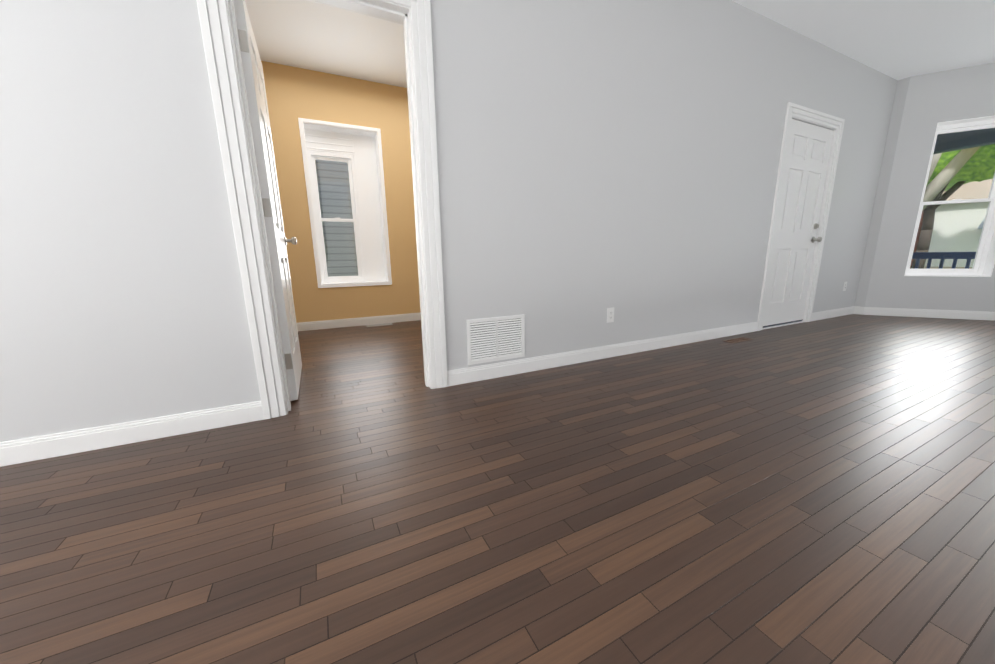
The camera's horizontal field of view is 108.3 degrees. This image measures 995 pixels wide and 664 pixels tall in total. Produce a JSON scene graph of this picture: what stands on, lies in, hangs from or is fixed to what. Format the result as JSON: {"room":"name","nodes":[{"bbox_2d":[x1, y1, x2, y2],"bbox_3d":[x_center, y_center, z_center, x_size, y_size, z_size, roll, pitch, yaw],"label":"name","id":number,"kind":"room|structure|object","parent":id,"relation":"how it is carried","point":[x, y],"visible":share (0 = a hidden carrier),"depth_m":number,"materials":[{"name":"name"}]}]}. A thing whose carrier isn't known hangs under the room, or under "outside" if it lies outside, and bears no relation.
{"room":"empty living room","nodes":[
{"label":"empty living room","id":0,"kind":"room"},
{"bbox_2d":[261,61,420,322],"bbox_3d":[-1.369,-1.476,4.414,6.600,2.711,0.300,-7,13,-26],"label":"wall","id":1,"kind":"structure","parent":0,"point":[293,94],"depth_m":4.03,"materials":[{"name":"brown paint"}]},
{"bbox_2d":[298,118,391,287],"bbox_3d":[-1.744,-1.428,4.201,0.823,1.761,0.267,-7,13,-26],"label":"window","id":2,"kind":"structure","parent":1,"relation":"in","point":[357,150],"depth_m":4.22,"materials":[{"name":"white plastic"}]},
{"bbox_2d":[297,312,420,330],"bbox_3d":[-1.280,-0.172,4.547,6.200,0.100,0.014,-7,13,-26],"label":"baseboard","id":3,"kind":"structure","parent":1,"relation":"attached to","point":[330,324],"depth_m":4.34,"materials":[{"name":"white paint"}]},
{"bbox_2d":[0,0,897,441],"bbox_3d":[0.220,-1.064,2.355,9.769,2.711,0.140,-7,13,-26],"label":"wall","id":4,"kind":"structure","parent":0,"point":[596,158],"depth_m":2.13,"materials":[{"name":"white paint"}]},
{"bbox_2d":[233,0,301,400],"bbox_3d":[-1.350,-0.663,2.185,0.186,2.019,0.782,-7,13,-26],"label":"door","id":5,"kind":"structure","parent":4,"relation":"in","point":[277,240],"depth_m":1.95,"materials":[{"name":"white paint"}]},
{"bbox_2d":[196,0,447,419],"bbox_3d":[-0.806,-0.662,1.905,0.988,2.141,0.161,-7,13,-26],"label":"door frame","id":6,"kind":"structure","parent":4,"relation":"attached to","point":[217,41],"depth_m":1.80,"materials":[{"name":"white paint"}]},
{"bbox_2d":[0,306,854,466],"bbox_3d":[0.407,0.211,2.623,9.469,0.100,0.014,-7,13,-26],"label":"baseboard","id":7,"kind":"structure","parent":4,"relation":"attached to","point":[18,451],"depth_m":1.77,"materials":[{"name":"white paint"}]},
{"bbox_2d":[466,314,524,364],"bbox_3d":[-0.003,0.048,2.383,0.421,0.296,0.011,-7,13,-26],"label":"air vent","id":8,"kind":"object","parent":4,"relation":"in","point":[492,339],"visible":1,"depth_m":2.38,"materials":[{"name":"white metal"}]},
{"bbox_2d":[607,307,614,322],"bbox_3d":[0.881,-0.132,2.798,0.070,0.115,0.008,-7,13,-26],"label":"electrical outlet","id":9,"kind":"object","parent":4,"relation":"attached to","point":[610,314],"visible":1,"depth_m":2.79,"materials":[{"name":"white plastic"}]},
{"bbox_2d":[763,119,833,327],"bbox_3d":[3.157,-1.069,3.768,0.857,2.023,0.118,-7,13,-26],"label":"door","id":10,"kind":"structure","parent":4,"relation":"in","point":[806,165],"depth_m":3.78,"materials":[{"name":"white paint"}]},
{"bbox_2d":[757,102,844,330],"bbox_3d":[3.132,-1.128,3.814,1.068,2.146,0.161,-7,13,-26],"label":"door frame","id":11,"kind":"structure","parent":4,"relation":"attached to","point":[810,115],"depth_m":3.70,"materials":[{"name":"white paint"}]},
{"bbox_2d":[0,314,994,663],"bbox_3d":[0.930,0.406,2.195,10.592,0.120,6.919,-7,13,-26],"label":"floor","id":12,"kind":"structure","parent":0,"point":[816,492],"depth_m":1.13,"materials":[{"name":"brown wood"}]},
{"bbox_2d":[366,323,392,326],"bbox_3d":[-1.439,-0.086,4.378,0.300,0.006,0.100,-7,13,-26],"label":"floor vent","id":13,"kind":"object","parent":12,"relation":"in","point":[379,324],"visible":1,"depth_m":4.38,"materials":[{"name":"grey"}]},
{"bbox_2d":[723,337,752,342],"bbox_3d":[2.244,0.076,3.356,0.300,0.006,0.100,-7,13,-26],"label":"floor vent","id":14,"kind":"object","parent":12,"relation":"in","point":[739,339],"visible":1,"depth_m":3.35,"materials":[{"name":"brown wood"}]},
{"bbox_2d":[245,0,994,87],"bbox_3d":[0.987,-2.389,1.653,10.812,0.150,6.919,-7,13,-26],"label":"ceiling","id":15,"kind":"structure","parent":0,"point":[898,39],"depth_m":3.18,"materials":[{"name":"white paint"}]},
{"bbox_2d":[854,77,909,306],"bbox_3d":[4.697,-1.599,4.560,0.270,2.711,0.400,-7,13,-26],"label":"wall jog","id":16,"kind":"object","parent":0,"point":[885,173],"visible":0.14,"depth_m":4.33,"materials":[{"name":"white paint"}]},
{"bbox_2d":[865,62,994,311],"bbox_3d":[5.369,-1.515,4.120,1.443,2.711,0.270,5,13,27],"label":"wall","id":17,"kind":"structure","parent":0,"point":[933,100],"depth_m":4.17,"materials":[{"name":"white paint"}]},
{"bbox_2d":[854,306,863,314],"bbox_3d":[4.653,-0.281,4.643,0.014,0.100,0.114,-7,13,-26],"label":"baseboard","id":18,"kind":"structure","parent":17,"relation":"attached to","point":[858,310],"depth_m":4.63,"materials":[{"name":"white paint"}]},
{"bbox_2d":[863,307,994,320],"bbox_3d":[5.262,-0.217,4.298,1.314,0.100,0.014,5,13,27],"label":"baseboard","id":19,"kind":"structure","parent":17,"relation":"attached to","point":[952,314],"depth_m":4.32,"materials":[{"name":"white paint"}]},
{"bbox_2d":[904,116,994,276],"bbox_3d":[5.293,-1.502,4.128,0.704,1.700,0.210,5,13,27],"label":"window","id":20,"kind":"structure","parent":17,"relation":"in","point":[980,267],"depth_m":4.13,"materials":[{"name":"white plastic"}]},
{"label":"outside","id":21,"kind":"structure","parent":0,"visible":0},
{"bbox_3d":[6.925,0.250,3.955,2.743,0.120,7.311,-7,13,-26],"label":"deck","id":22,"kind":"object","parent":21,"visible":0},
{"bbox_2d":[912,252,975,268],"bbox_3d":[8.044,-0.531,4.365,0.140,1.205,6.871,-7,13,-26],"label":"porch railing","id":23,"kind":"object","parent":22,"relation":"on","point":[927,255],"depth_m":5.83,"materials":[{"name":"blue paint"}]},
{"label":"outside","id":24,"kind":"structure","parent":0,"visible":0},
{"bbox_3d":[35.826,-1.947,16.328,160.000,0.300,160.000,-7,13,-26],"label":"grass","id":25,"kind":"structure","parent":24,"visible":0},
{"bbox_2d":[315,160,357,276],"bbox_3d":[-3.856,-4.384,9.412,15.500,8.500,8.075,-7,13,-26],"label":"neighbor house","id":26,"kind":"structure","parent":25,"relation":"on","point":[340,228],"depth_m":6.00,"materials":[{"name":"grey"}]},
{"bbox_2d":[910,211,923,267],"bbox_3d":[26.573,-8.305,25.716,14.770,8.520,8.300,-7,13,-26],"label":"brick house","id":27,"kind":"structure","parent":25,"relation":"on","point":[918,235],"depth_m":20.82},
{"bbox_2d":[911,144,994,268],"bbox_3d":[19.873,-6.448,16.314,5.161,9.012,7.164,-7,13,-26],"label":"street tree","id":28,"kind":"object","parent":25,"relation":"on","point":[961,173],"depth_m":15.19,"materials":[{"name":"green plant"}]},
{"bbox_2d":[924,179,992,268],"bbox_3d":[30.022,-6.135,19.133,13.770,6.900,7.700,-7,13,-26],"label":"house","id":29,"kind":"structure","parent":25,"relation":"on","point":[966,192],"depth_m":19.52,"materials":[{"name":"white"}]},
{"bbox_3d":[7.377,-0.783,3.974,1.700,3.380,7.311,-7,13,-26],"label":"columns","id":30,"kind":"structure","parent":25,"relation":"on","visible":0},
{"bbox_2d":[933,128,994,153],"bbox_3d":[8.012,-2.656,3.915,0.220,0.290,7.311,-7,13,-26],"label":"beam","id":31,"kind":"structure","parent":30,"relation":"on","point":[959,144],"depth_m":5.49,"materials":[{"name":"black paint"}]}
]}

